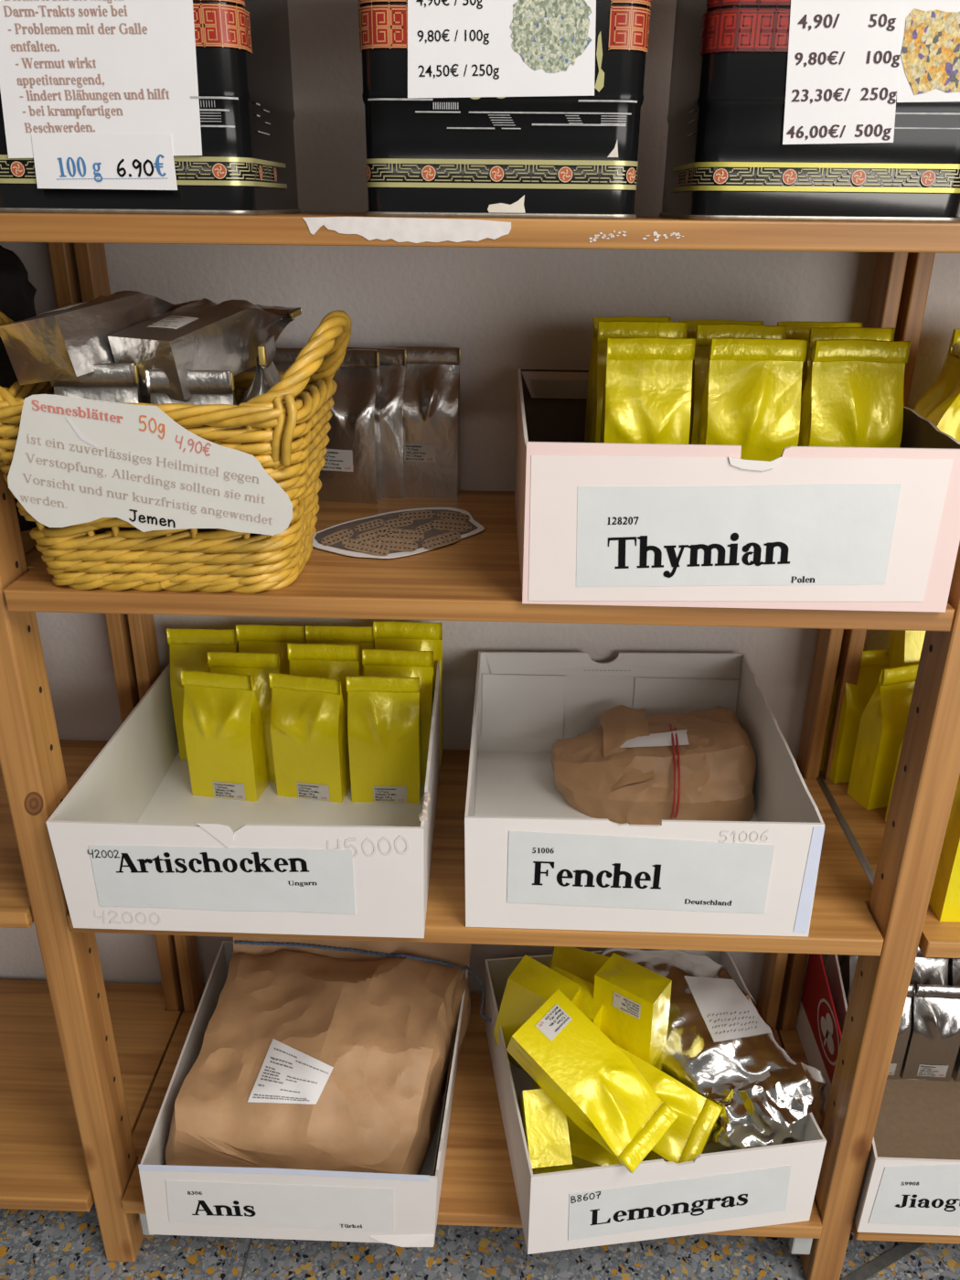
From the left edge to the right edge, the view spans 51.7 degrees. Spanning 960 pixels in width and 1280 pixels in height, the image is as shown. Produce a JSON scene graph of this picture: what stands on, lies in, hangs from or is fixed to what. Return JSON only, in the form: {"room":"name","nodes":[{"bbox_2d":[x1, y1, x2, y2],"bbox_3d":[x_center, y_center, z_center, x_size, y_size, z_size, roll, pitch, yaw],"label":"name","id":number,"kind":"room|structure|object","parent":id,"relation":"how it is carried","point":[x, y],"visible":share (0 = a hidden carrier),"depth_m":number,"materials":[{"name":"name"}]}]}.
{"room":"shop","nodes":[
{"label":"shop","id":0,"kind":"room"},
{"bbox_2d":[0,0,959,1003],"bbox_3d":[0.013,-0.699,1.028,4.400,2.900,0.100,1,24,1],"label":"wall","id":1,"kind":"structure","parent":0,"point":[506,310],"depth_m":1.11,"materials":[{"name":"paint"}]},
{"bbox_2d":[0,1201,959,1279],"bbox_3d":[-0.059,1.367,-0.007,4.400,0.050,3.662,1,24,1],"label":"floor","id":2,"kind":"structure","parent":0,"point":[36,1244],"depth_m":1.26,"materials":[{"name":"stone"}]},
{"bbox_2d":[0,242,203,1261],"bbox_3d":[-0.442,-0.086,1.052,0.044,1.750,0.346,1,24,1],"label":"upright","id":3,"kind":"object","parent":2,"relation":"on","point":[31,761],"visible":0.52,"depth_m":1.07,"materials":[{"name":"brown wood"}]},
{"bbox_2d":[20,526,37,555],"bbox_3d":[-0.845,-0.116,1.052,0.808,0.020,0.360,1,24,1],"label":"shelf board","id":4,"kind":"object","parent":3,"relation":"attached to","point":[29,544],"visible":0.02,"depth_m":0.99,"materials":[{"name":"brown wood"}]},
{"bbox_2d":[0,245,53,531],"bbox_3d":[-0.532,-0.255,1.010,0.188,0.293,0.177,12,26,25],"label":"bag","id":5,"kind":"object","parent":4,"relation":"on","point":[17,293],"visible":0.24,"depth_m":0.96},
{"bbox_2d":[0,739,108,927],"bbox_3d":[-0.849,0.211,1.199,0.808,0.020,0.356,1,24,1],"label":"shelf board","id":6,"kind":"object","parent":3,"relation":"attached to","point":[16,912],"visible":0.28,"depth_m":1.12,"materials":[{"name":"brown wood"}]},
{"bbox_2d":[0,979,181,1211],"bbox_3d":[-0.853,0.603,1.369,0.808,0.020,0.360,1,24,1],"label":"shelf board","id":7,"kind":"object","parent":3,"relation":"attached to","point":[43,1167],"visible":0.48,"depth_m":1.35,"materials":[{"name":"brown wood"}]},
{"bbox_2d":[121,985,822,1254],"bbox_3d":[-0.008,0.646,1.359,0.875,0.075,0.360,1,24,1],"label":"shelf board","id":8,"kind":"object","parent":3,"relation":"attached to","point":[478,1189],"depth_m":1.25,"materials":[{"name":"brown wood"}]},
{"bbox_2d":[138,940,469,1247],"bbox_3d":[-0.200,0.566,1.277,0.358,0.133,0.353,1,24,1],"label":"box","id":9,"kind":"object","parent":8,"relation":"on","point":[399,1210],"visible":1,"depth_m":1.13,"materials":[{"name":"cardboard"}]},
{"bbox_2d":[165,937,471,1174],"bbox_3d":[-0.191,0.506,1.258,0.354,0.280,0.314,1,24,1],"label":"paper bag","id":10,"kind":"object","parent":9,"relation":"in","point":[313,1059],"visible":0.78,"depth_m":1.20,"materials":[{"name":"brown paper"}]},
{"bbox_2d":[253,1047,328,1100],"bbox_3d":[-0.227,0.521,1.166,0.077,0.019,0.062,10,26,21],"label":"print","id":11,"kind":"object","parent":10,"relation":"on","point":[279,1073],"depth_m":1.17},
{"bbox_2d":[234,940,491,1022],"bbox_3d":[-0.154,0.468,1.364,0.365,0.106,0.019,3,24,6],"label":"string","id":12,"kind":"object","parent":10,"relation":"hanging from","point":[471,971],"visible":0.98,"depth_m":1.35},
{"bbox_2d":[485,949,826,1254],"bbox_3d":[0.200,0.567,1.283,0.345,0.134,0.346,-2,24,-7],"label":"box","id":13,"kind":"object","parent":8,"relation":"on","point":[776,1184],"visible":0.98,"depth_m":1.13,"materials":[{"name":"cardboard"}]},
{"bbox_2d":[493,954,581,1070],"bbox_3d":[0.067,0.504,1.290,0.113,0.184,0.062,13,27,27],"label":"bag","id":14,"kind":"object","parent":13,"relation":"in","point":[531,983],"visible":0.58,"depth_m":1.25,"materials":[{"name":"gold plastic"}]},
{"bbox_2d":[517,1088,572,1168],"bbox_3d":[0.077,0.602,1.220,0.065,0.184,0.169,-1,24,-5],"label":"bag","id":15,"kind":"object","parent":13,"relation":"in","point":[547,1128],"visible":0.73,"depth_m":1.15,"materials":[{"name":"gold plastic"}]},
{"bbox_2d":[506,989,678,1173],"bbox_3d":[0.126,0.496,1.137,0.193,0.111,0.092,20,30,36],"label":"bag","id":16,"kind":"object","parent":15,"relation":"on","point":[581,1070],"visible":1,"depth_m":1.12,"materials":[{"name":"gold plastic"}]},
{"bbox_2d":[545,1006,569,1031],"bbox_3d":[0.089,0.442,1.154,0.020,0.002,0.025,40,55,23],"label":"print","id":17,"kind":"object","parent":16,"relation":"on","point":[560,1010],"depth_m":1.15},
{"bbox_2d":[533,1034,608,1173],"bbox_3d":[0.110,0.567,1.214,0.094,0.174,0.087,0,24,-2],"label":"bag","id":18,"kind":"object","parent":13,"relation":"in","point":[577,1136],"visible":0.12,"depth_m":1.20,"materials":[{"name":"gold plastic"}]},
{"bbox_2d":[552,965,602,1030],"bbox_3d":[0.121,0.514,1.296,0.088,0.172,0.073,15,27,29],"label":"bag","id":19,"kind":"object","parent":13,"relation":"in","point":[584,1001],"visible":0.16,"depth_m":1.24,"materials":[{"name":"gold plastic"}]},
{"bbox_2d":[548,946,609,983],"bbox_3d":[0.125,0.498,1.366,0.109,0.183,0.078,5,24,10],"label":"bag","id":20,"kind":"object","parent":13,"relation":"in","point":[582,964],"visible":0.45,"depth_m":1.32,"materials":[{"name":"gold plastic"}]},
{"bbox_2d":[525,1125,657,1168],"bbox_3d":[0.140,0.615,1.230,0.171,0.097,0.090,4,24,8],"label":"bag","id":21,"kind":"object","parent":13,"relation":"in","point":[582,1156],"visible":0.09,"depth_m":1.19,"materials":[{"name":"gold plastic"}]},
{"bbox_2d":[615,1044,723,1162],"bbox_3d":[0.197,0.557,1.199,0.175,0.096,0.094,16,28,30],"label":"bag","id":22,"kind":"object","parent":21,"relation":"on","point":[687,1138],"visible":0.34,"depth_m":1.17,"materials":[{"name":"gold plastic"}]},
{"bbox_2d":[599,948,827,1153],"bbox_3d":[0.290,0.545,1.292,0.170,0.187,0.327,-12,27,-26],"label":"bag","id":23,"kind":"object","parent":13,"relation":"in","point":[720,1045],"visible":0.69,"depth_m":1.23,"materials":[{"name":"silver metal"}]},
{"bbox_2d":[593,952,671,1066],"bbox_3d":[0.191,0.494,1.259,0.084,0.173,0.062,17,29,33],"label":"bag","id":24,"kind":"object","parent":23,"relation":"on","point":[634,998],"visible":0.8,"depth_m":1.22,"materials":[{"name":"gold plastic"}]},
{"bbox_2d":[620,999,639,1014],"bbox_3d":[0.182,0.448,1.206,0.025,0.018,0.002,17,30,33],"label":"print","id":25,"kind":"object","parent":24,"relation":"on","point":[624,999],"depth_m":1.21},
{"bbox_2d":[3,490,954,631],"bbox_3d":[0.000,-0.098,1.031,0.875,0.020,0.360,1,24,1],"label":"shelf board","id":26,"kind":"object","parent":3,"relation":"attached to","point":[476,577],"visible":0.46,"depth_m":0.87,"materials":[{"name":"brown wood"}]},
{"bbox_2d":[0,309,351,593],"bbox_3d":[-0.276,-0.174,0.886,0.327,0.235,0.191,1,24,1],"label":"wicker basket","id":27,"kind":"object","parent":26,"relation":"on","point":[289,438],"visible":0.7,"depth_m":0.85,"materials":[{"name":"yellow wicker"}]},
{"bbox_2d":[50,362,143,534],"bbox_3d":[-0.325,-0.157,0.866,0.072,0.169,0.058,-1,24,-4],"label":"bag","id":28,"kind":"object","parent":27,"relation":"in","point":[110,382],"visible":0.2,"depth_m":0.83,"materials":[{"name":"silver metal"}]},
{"bbox_2d":[0,290,200,384],"bbox_3d":[-0.330,-0.273,0.883,0.079,0.072,0.172,11,26,23],"label":"bag","id":29,"kind":"object","parent":28,"relation":"on","point":[66,342],"visible":0.87,"depth_m":0.82,"materials":[{"name":"silver metal"}]},
{"bbox_2d":[140,394,150,404],"bbox_3d":[-0.291,-0.174,0.949,0.072,0.156,0.058,1,24,1],"label":"bag","id":30,"kind":"object","parent":27,"relation":"in","point":[145,399],"visible":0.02,"depth_m":0.92,"materials":[{"name":"silver metal"}]},
{"bbox_2d":[7,394,292,535],"bbox_3d":[-0.270,-0.139,0.796,0.233,0.118,0.024,1,24,1],"label":"price card","id":31,"kind":"object","parent":27,"relation":"attached to","point":[76,461],"visible":1,"depth_m":0.80,"materials":[{"name":"white paper"}]},
{"bbox_2d":[144,369,235,533],"bbox_3d":[-0.243,-0.150,0.863,0.072,0.169,0.058,0,24,-2],"label":"bag","id":32,"kind":"object","parent":27,"relation":"in","point":[207,387],"visible":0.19,"depth_m":0.83,"materials":[{"name":"silver metal"}]},
{"bbox_2d":[107,298,301,400],"bbox_3d":[-0.240,-0.266,0.887,0.074,0.072,0.171,13,27,26],"label":"bag","id":33,"kind":"object","parent":32,"relation":"on","point":[205,334],"visible":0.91,"depth_m":0.84,"materials":[{"name":"silver metal"}]},
{"bbox_2d":[240,333,295,536],"bbox_3d":[-0.187,-0.178,0.882,0.058,0.175,0.072,-2,24,-5],"label":"bag","id":34,"kind":"object","parent":27,"relation":"in","point":[267,376],"visible":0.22,"depth_m":0.83,"materials":[{"name":"silver metal"}]},
{"bbox_2d":[273,346,302,372],"bbox_3d":[-0.216,-0.252,1.141,0.072,0.168,0.058,1,24,1],"label":"bag","id":35,"kind":"object","parent":26,"relation":"on","point":[284,357],"visible":0.04,"depth_m":1.11,"materials":[{"name":"silver metal"}]},
{"bbox_2d":[317,349,383,503],"bbox_3d":[-0.148,-0.245,1.126,0.075,0.169,0.059,3,24,5],"label":"bag","id":36,"kind":"object","parent":26,"relation":"on","point":[351,473],"visible":0.79,"depth_m":1.11,"materials":[{"name":"silver metal"}]},
{"bbox_2d":[322,451,341,469],"bbox_3d":[-0.167,-0.203,1.119,0.025,0.020,0.001,6,24,12],"label":"print","id":37,"kind":"object","parent":36,"relation":"on","point":[333,459],"depth_m":1.12,"materials":[{"name":"black"}]},
{"bbox_2d":[346,346,406,499],"bbox_3d":[-0.119,-0.253,1.146,0.072,0.168,0.058,4,24,7],"label":"bag","id":38,"kind":"object","parent":26,"relation":"on","point":[392,360],"visible":0.38,"depth_m":1.12,"materials":[{"name":"silver metal"}]},
{"bbox_2d":[312,507,484,558],"bbox_3d":[-0.079,-0.114,1.033,0.198,0.002,0.132,-20,31,-38],"label":"cutout","id":39,"kind":"object","parent":26,"relation":"on","point":[405,532],"visible":0.98,"depth_m":1.02},
{"bbox_2d":[394,345,460,498],"bbox_3d":[-0.059,-0.253,1.145,0.074,0.170,0.056,2,24,3],"label":"bag","id":40,"kind":"object","parent":26,"relation":"on","point":[432,395],"visible":0.95,"depth_m":1.12,"materials":[{"name":"silver metal"}]},
{"bbox_2d":[405,445,426,459],"bbox_3d":[-0.074,-0.215,1.136,0.023,0.017,0.001,3,24,6],"label":"print","id":41,"kind":"object","parent":40,"relation":"on","point":[412,452],"depth_m":1.14,"materials":[{"name":"black"}]},
{"bbox_2d":[514,368,959,612],"bbox_3d":[0.220,-0.163,0.972,0.369,0.148,0.336,1,24,1],"label":"box","id":42,"kind":"object","parent":26,"relation":"on","point":[806,528],"visible":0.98,"depth_m":0.82,"materials":[{"name":"white cardboard"}]},
{"bbox_2d":[584,316,671,442],"bbox_3d":[0.155,-0.238,1.062,0.080,0.209,0.066,0,24,-1],"label":"bag","id":43,"kind":"object","parent":42,"relation":"in","point":[596,319],"visible":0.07,"depth_m":1.03,"materials":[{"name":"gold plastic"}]},
{"bbox_2d":[589,320,687,442],"bbox_3d":[0.156,-0.213,1.001,0.086,0.210,0.068,1,24,0],"label":"bag","id":44,"kind":"object","parent":42,"relation":"in","point":[606,329],"visible":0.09,"depth_m":0.96,"materials":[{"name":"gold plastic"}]},
{"bbox_2d":[599,337,695,444],"bbox_3d":[0.155,-0.184,0.944,0.080,0.205,0.070,2,25,3],"label":"bag","id":45,"kind":"object","parent":42,"relation":"in","point":[646,399],"visible":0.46,"depth_m":0.91,"materials":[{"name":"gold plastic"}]},
{"bbox_2d":[679,319,763,338],"bbox_3d":[0.248,-0.237,1.064,0.088,0.206,0.067,1,24,1],"label":"bag","id":46,"kind":"object","parent":42,"relation":"in","point":[691,324],"visible":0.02,"depth_m":1.02,"materials":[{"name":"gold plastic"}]},
{"bbox_2d":[688,323,786,444],"bbox_3d":[0.252,-0.211,1.001,0.088,0.209,0.067,1,24,1],"label":"bag","id":47,"kind":"object","parent":42,"relation":"in","point":[704,333],"visible":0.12,"depth_m":0.96,"materials":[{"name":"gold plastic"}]},
{"bbox_2d":[696,338,807,461],"bbox_3d":[0.253,-0.183,0.945,0.086,0.205,0.072,2,25,3],"label":"bag","id":48,"kind":"object","parent":42,"relation":"in","point":[752,399],"visible":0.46,"depth_m":0.91,"materials":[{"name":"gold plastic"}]},
{"bbox_2d":[777,320,862,364],"bbox_3d":[0.348,-0.234,1.061,0.086,0.205,0.068,1,24,1],"label":"bag","id":49,"kind":"object","parent":42,"relation":"in","point":[794,329],"visible":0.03,"depth_m":1.01,"materials":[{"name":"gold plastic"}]},
{"bbox_2d":[800,327,895,397],"bbox_3d":[0.358,-0.207,0.997,0.079,0.208,0.066,1,24,1],"label":"bag","id":50,"kind":"object","parent":42,"relation":"in","point":[816,333],"visible":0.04,"depth_m":0.95,"materials":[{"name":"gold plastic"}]},
{"bbox_2d":[797,339,910,447],"bbox_3d":[0.346,-0.181,0.942,0.086,0.204,0.064,1,24,1],"label":"bag","id":51,"kind":"object","parent":42,"relation":"in","point":[852,396],"visible":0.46,"depth_m":0.91,"materials":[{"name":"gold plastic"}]},
{"bbox_2d":[0,212,959,253],"bbox_3d":[0.003,-0.378,0.907,0.875,0.020,0.360,1,24,1],"label":"shelf board","id":52,"kind":"object","parent":3,"relation":"attached to","point":[149,229],"visible":0.65,"depth_m":0.74,"materials":[{"name":"brown wood"}]},
{"bbox_2d":[0,0,300,214],"bbox_3d":[-0.271,-0.461,0.801,0.210,0.212,0.204,1,24,1],"label":"tin","id":53,"kind":"object","parent":52,"relation":"on","point":[154,107],"visible":1,"depth_m":0.73,"materials":[{"name":"black paint"}]},
{"bbox_2d":[302,216,511,243],"bbox_3d":[-0.055,-0.307,0.743,0.156,0.018,0.001,1,24,1],"label":"paper","id":54,"kind":"object","parent":52,"relation":"attached to","point":[400,229],"visible":1,"depth_m":0.74,"materials":[{"name":"white paper"}]},
{"bbox_2d":[358,0,650,219],"bbox_3d":[0.019,-0.456,0.796,0.209,0.212,0.203,1,24,1],"label":"tin","id":55,"kind":"object","parent":52,"relation":"on","point":[497,109],"visible":1,"depth_m":0.72,"materials":[{"name":"black paint"}]},
{"bbox_2d":[510,0,592,73],"bbox_3d":[0.050,-0.430,0.695,0.058,0.056,0.001,1,24,1],"label":"picture","id":56,"kind":"object","parent":55,"relation":"attached to","point":[549,36],"depth_m":0.70},
{"bbox_2d":[589,230,684,242],"bbox_3d":[0.117,-0.301,0.740,0.071,0.009,0.001,1,24,1],"label":"residue","id":57,"kind":"object","parent":52,"relation":"attached to","point":[619,232],"visible":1,"depth_m":0.74,"materials":[{"name":"white paper"}]},
{"bbox_2d":[659,0,959,223],"bbox_3d":[0.275,-0.452,0.794,0.222,0.212,0.203,1,24,1],"label":"tin","id":58,"kind":"object","parent":52,"relation":"on","point":[848,111],"visible":1,"depth_m":0.72,"materials":[{"name":"black paint"}]},
{"bbox_2d":[900,8,959,95],"bbox_3d":[0.335,-0.415,0.698,0.076,0.055,0.001,1,24,1],"label":"picture","id":59,"kind":"object","parent":58,"relation":"attached to","point":[930,54],"depth_m":0.70},
{"bbox_2d":[240,1237,252,1279],"bbox_3d":[-0.343,1.371,-0.084,0.002,0.001,3.500,1,24,1],"label":"trim","id":60,"kind":"structure","parent":2,"relation":"in","point":[248,1251],"depth_m":1.25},
{"bbox_2d":[757,252,959,1279],"bbox_3d":[0.441,-0.067,1.029,0.044,1.750,0.345,1,24,1],"label":"upright","id":61,"kind":"object","parent":2,"relation":"on","point":[928,769],"visible":0.43,"depth_m":1.05,"materials":[{"name":"brown wood"}]},
{"bbox_2d":[66,748,883,956],"bbox_3d":[-0.004,0.230,1.175,0.875,0.020,0.360,1,24,1],"label":"shelf board","id":62,"kind":"object","parent":61,"relation":"attached to","point":[841,922],"visible":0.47,"depth_m":1.02,"materials":[{"name":"brown wood"}]},
{"bbox_2d":[45,660,439,938],"bbox_3d":[-0.229,0.151,1.137,0.368,0.150,0.376,1,24,1],"label":"box","id":63,"kind":"object","parent":62,"relation":"on","point":[133,847],"visible":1,"depth_m":0.98,"materials":[{"name":"cardboard"}]},
{"bbox_2d":[166,628,238,759],"bbox_3d":[-0.350,0.068,1.278,0.086,0.180,0.048,1,24,0],"label":"bag","id":64,"kind":"object","parent":63,"relation":"in","point":[189,648],"visible":0.32,"depth_m":1.25,"materials":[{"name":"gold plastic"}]},
{"bbox_2d":[181,670,267,801],"bbox_3d":[-0.310,0.112,1.198,0.086,0.166,0.052,4,24,8],"label":"bag","id":65,"kind":"object","parent":63,"relation":"in","point":[223,728],"visible":1,"depth_m":1.18,"materials":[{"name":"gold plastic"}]},
{"bbox_2d":[213,783,234,797],"bbox_3d":[-0.311,0.183,1.208,0.026,0.019,0.002,4,24,8],"label":"print","id":66,"kind":"object","parent":65,"relation":"on","point":[220,790],"depth_m":1.21,"materials":[{"name":"black"}]},
{"bbox_2d":[207,651,280,781],"bbox_3d":[-0.287,0.092,1.235,0.086,0.172,0.052,1,24,1],"label":"bag","id":67,"kind":"object","parent":63,"relation":"in","point":[259,666],"visible":0.3,"depth_m":1.21,"materials":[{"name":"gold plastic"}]},
{"bbox_2d":[235,624,306,674],"bbox_3d":[-0.263,0.065,1.280,0.086,0.186,0.052,1,24,1],"label":"bag","id":68,"kind":"object","parent":63,"relation":"in","point":[251,638],"visible":0.21,"depth_m":1.24,"materials":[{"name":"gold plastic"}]},
{"bbox_2d":[268,672,351,802],"bbox_3d":[-0.205,0.114,1.199,0.086,0.163,0.053,5,26,9],"label":"bag","id":69,"kind":"object","parent":63,"relation":"in","point":[309,734],"visible":1,"depth_m":1.18,"materials":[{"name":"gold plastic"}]},
{"bbox_2d":[298,784,319,798],"bbox_3d":[-0.209,0.185,1.209,0.026,0.019,0.001,5,26,9],"label":"print","id":70,"kind":"object","parent":69,"relation":"on","point":[298,784],"depth_m":1.21},
{"bbox_2d":[287,643,361,714],"bbox_3d":[-0.190,0.088,1.232,0.086,0.184,0.049,1,24,0],"label":"bag","id":71,"kind":"object","parent":63,"relation":"in","point":[339,662],"visible":0.24,"depth_m":1.20,"materials":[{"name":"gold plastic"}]},
{"bbox_2d":[305,625,374,676],"bbox_3d":[-0.176,0.067,1.275,0.086,0.187,0.048,1,24,0],"label":"bag","id":72,"kind":"object","parent":63,"relation":"in","point":[363,636],"visible":0.12,"depth_m":1.24,"materials":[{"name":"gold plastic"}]},
{"bbox_2d":[345,676,421,803],"bbox_3d":[-0.114,0.117,1.193,0.086,0.166,0.052,1,24,1],"label":"bag","id":73,"kind":"object","parent":63,"relation":"in","point":[384,721],"visible":1,"depth_m":1.17,"materials":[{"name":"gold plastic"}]},
{"bbox_2d":[374,788,394,800],"bbox_3d":[-0.114,0.188,1.203,0.026,0.019,0.002,1,25,0],"label":"print","id":74,"kind":"object","parent":73,"relation":"on","point":[380,794],"depth_m":1.20,"materials":[{"name":"black"}]},
{"bbox_2d":[362,649,434,785],"bbox_3d":[-0.100,0.092,1.230,0.086,0.179,0.052,2,24,3],"label":"bag","id":75,"kind":"object","parent":63,"relation":"in","point":[376,662],"visible":0.24,"depth_m":1.20,"materials":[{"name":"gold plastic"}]},
{"bbox_2d":[373,621,443,765],"bbox_3d":[-0.090,0.065,1.272,0.086,0.195,0.052,1,24,1],"label":"bag","id":76,"kind":"object","parent":63,"relation":"in","point":[390,635],"visible":0.26,"depth_m":1.24,"materials":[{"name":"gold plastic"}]},
{"bbox_2d":[464,651,824,937],"bbox_3d":[0.163,0.155,1.134,0.348,0.153,0.355,1,24,1],"label":"box","id":77,"kind":"object","parent":62,"relation":"on","point":[533,860],"visible":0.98,"depth_m":1.00,"materials":[{"name":"cardboard"}]},
{"bbox_2d":[550,704,757,824],"bbox_3d":[0.211,0.150,1.216,0.245,0.108,0.179,1,24,1],"label":"paper bag","id":78,"kind":"object","parent":77,"relation":"in","point":[635,767],"visible":0.98,"depth_m":1.17,"materials":[{"name":"brown paper"}]},
{"bbox_2d":[778,1003,959,1244],"bbox_3d":[0.838,0.640,1.326,0.808,0.020,0.360,1,24,1],"label":"shelf board","id":79,"kind":"object","parent":61,"relation":"attached to","point":[790,1040],"visible":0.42,"depth_m":1.17,"materials":[{"name":"brown wood"}]},
{"bbox_2d":[796,953,842,1112],"bbox_3d":[0.462,0.530,1.319,0.003,0.177,0.215,1,24,1],"label":"carton","id":80,"kind":"object","parent":79,"relation":"on","point":[817,1026],"visible":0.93,"depth_m":1.35,"materials":[{"name":"red cardboard"}]},
{"bbox_2d":[824,954,959,1236],"bbox_3d":[0.643,0.566,1.286,0.388,0.142,0.343,1,24,1],"label":"box","id":81,"kind":"object","parent":79,"relation":"on","point":[911,1185],"visible":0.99,"depth_m":1.16,"materials":[{"name":"cardboard"}]},
{"bbox_2d":[840,955,858,1004],"bbox_3d":[0.548,0.494,1.407,0.066,0.168,0.055,1,24,1],"label":"bag","id":82,"kind":"object","parent":81,"relation":"in","point":[848,967],"visible":0.06,"depth_m":1.39,"materials":[{"name":"silver metal"}]},
{"bbox_2d":[886,984,915,1078],"bbox_3d":[0.546,0.526,1.356,0.066,0.150,0.055,1,24,1],"label":"bag","id":83,"kind":"object","parent":81,"relation":"in","point":[904,1029],"visible":0.1,"depth_m":1.33,"materials":[{"name":"silver metal"}]},
{"bbox_2d":[899,983,959,1081],"bbox_3d":[0.616,0.528,1.354,0.066,0.150,0.055,2,24,3],"label":"bag","id":84,"kind":"object","parent":81,"relation":"in","point":[933,1042],"visible":0.91,"depth_m":1.33,"materials":[{"name":"silver metal"}]},
{"bbox_2d":[919,1066,935,1076],"bbox_3d":[0.614,0.589,1.353,0.025,0.018,0.001,2,24,3],"label":"print","id":85,"kind":"object","parent":84,"relation":"on","point":[924,1071],"depth_m":1.35,"materials":[{"name":"black"}]},
{"bbox_2d":[909,947,949,988],"bbox_3d":[0.618,0.495,1.405,0.066,0.168,0.055,2,24,3],"label":"bag","id":86,"kind":"object","parent":81,"relation":"in","point":[926,970],"visible":0.1,"depth_m":1.38,"materials":[{"name":"silver metal"}]},
{"bbox_2d":[947,958,959,986],"bbox_3d":[0.689,0.497,1.403,0.066,0.168,0.055,1,24,0],"label":"bag","id":87,"kind":"object","parent":81,"relation":"in","point":[954,964],"visible":0.15,"depth_m":1.38,"materials":[{"name":"silver metal"}]},
{"bbox_2d":[951,1045,959,1081],"bbox_3d":[0.687,0.529,1.352,0.066,0.150,0.055,1,24,0],"label":"bag","id":88,"kind":"object","parent":81,"relation":"in","point":[955,1073],"visible":0.21,"depth_m":1.36,"materials":[{"name":"silver metal"}]},
{"bbox_2d":[823,778,959,958],"bbox_3d":[0.842,0.249,1.154,0.808,0.020,0.360,1,24,1],"label":"shelf board","id":89,"kind":"object","parent":61,"relation":"attached to","point":[938,939],"visible":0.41,"depth_m":1.14,"materials":[{"name":"brown wood"}]},
{"bbox_2d":[820,649,888,783],"bbox_3d":[0.490,0.092,1.256,0.086,0.178,0.052,-5,24,-12],"label":"bag","id":90,"kind":"object","parent":89,"relation":"on","point":[857,697],"visible":0.41,"depth_m":1.23,"materials":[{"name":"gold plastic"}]},
{"bbox_2d":[847,663,918,810],"bbox_3d":[0.508,0.112,1.202,0.086,0.184,0.049,-7,25,-17],"label":"bag","id":91,"kind":"object","parent":89,"relation":"on","point":[883,720],"visible":0.62,"depth_m":1.18,"materials":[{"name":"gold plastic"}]},
{"bbox_2d":[888,629,925,668],"bbox_3d":[0.546,-0.015,1.192,0.086,0.167,0.075,-1,24,-4],"label":"bag","id":92,"kind":"object","parent":91,"relation":"on","point":[905,647],"visible":0.14,"depth_m":1.18,"materials":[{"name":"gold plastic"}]},
{"bbox_2d":[885,742,902,821],"bbox_3d":[0.533,0.139,1.152,0.086,0.176,0.052,-8,25,-19],"label":"bag","id":93,"kind":"object","parent":89,"relation":"on","point":[901,742],"visible":0.03,"depth_m":1.17,"materials":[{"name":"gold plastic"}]},
{"bbox_2d":[928,774,959,922],"bbox_3d":[0.519,0.193,1.008,0.086,0.193,0.068,1,24,1],"label":"bag","id":94,"kind":"object","parent":89,"relation":"on","point":[944,899],"visible":0.73,"depth_m":1.01,"materials":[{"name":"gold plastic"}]},
{"bbox_3d":[0.845,-0.079,1.009,0.808,0.020,0.360,1,24,1],"label":"shelf board","id":95,"kind":"object","parent":61,"relation":"attached to","visible":0},
{"bbox_2d":[914,342,959,442],"bbox_3d":[0.482,-0.205,1.025,0.066,0.189,0.080,4,24,7],"label":"bag","id":96,"kind":"object","parent":95,"relation":"on","point":[940,404],"visible":0.28,"depth_m":1.00,"materials":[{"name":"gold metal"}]},
{"bbox_2d":[938,328,959,376],"bbox_3d":[0.539,-0.236,1.081,0.088,0.202,0.067,1,24,1],"label":"bag","id":97,"kind":"object","parent":95,"relation":"on","point":[955,337],"visible":0.04,"depth_m":1.04,"materials":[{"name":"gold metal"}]},
{"bbox_2d":[840,1241,927,1279],"bbox_3d":[0.619,0.766,1.304,0.470,0.002,0.014,-11,26,-25],"label":"floor strip","id":98,"kind":"object","parent":2,"relation":"on","point":[894,1254],"visible":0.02,"depth_m":1.25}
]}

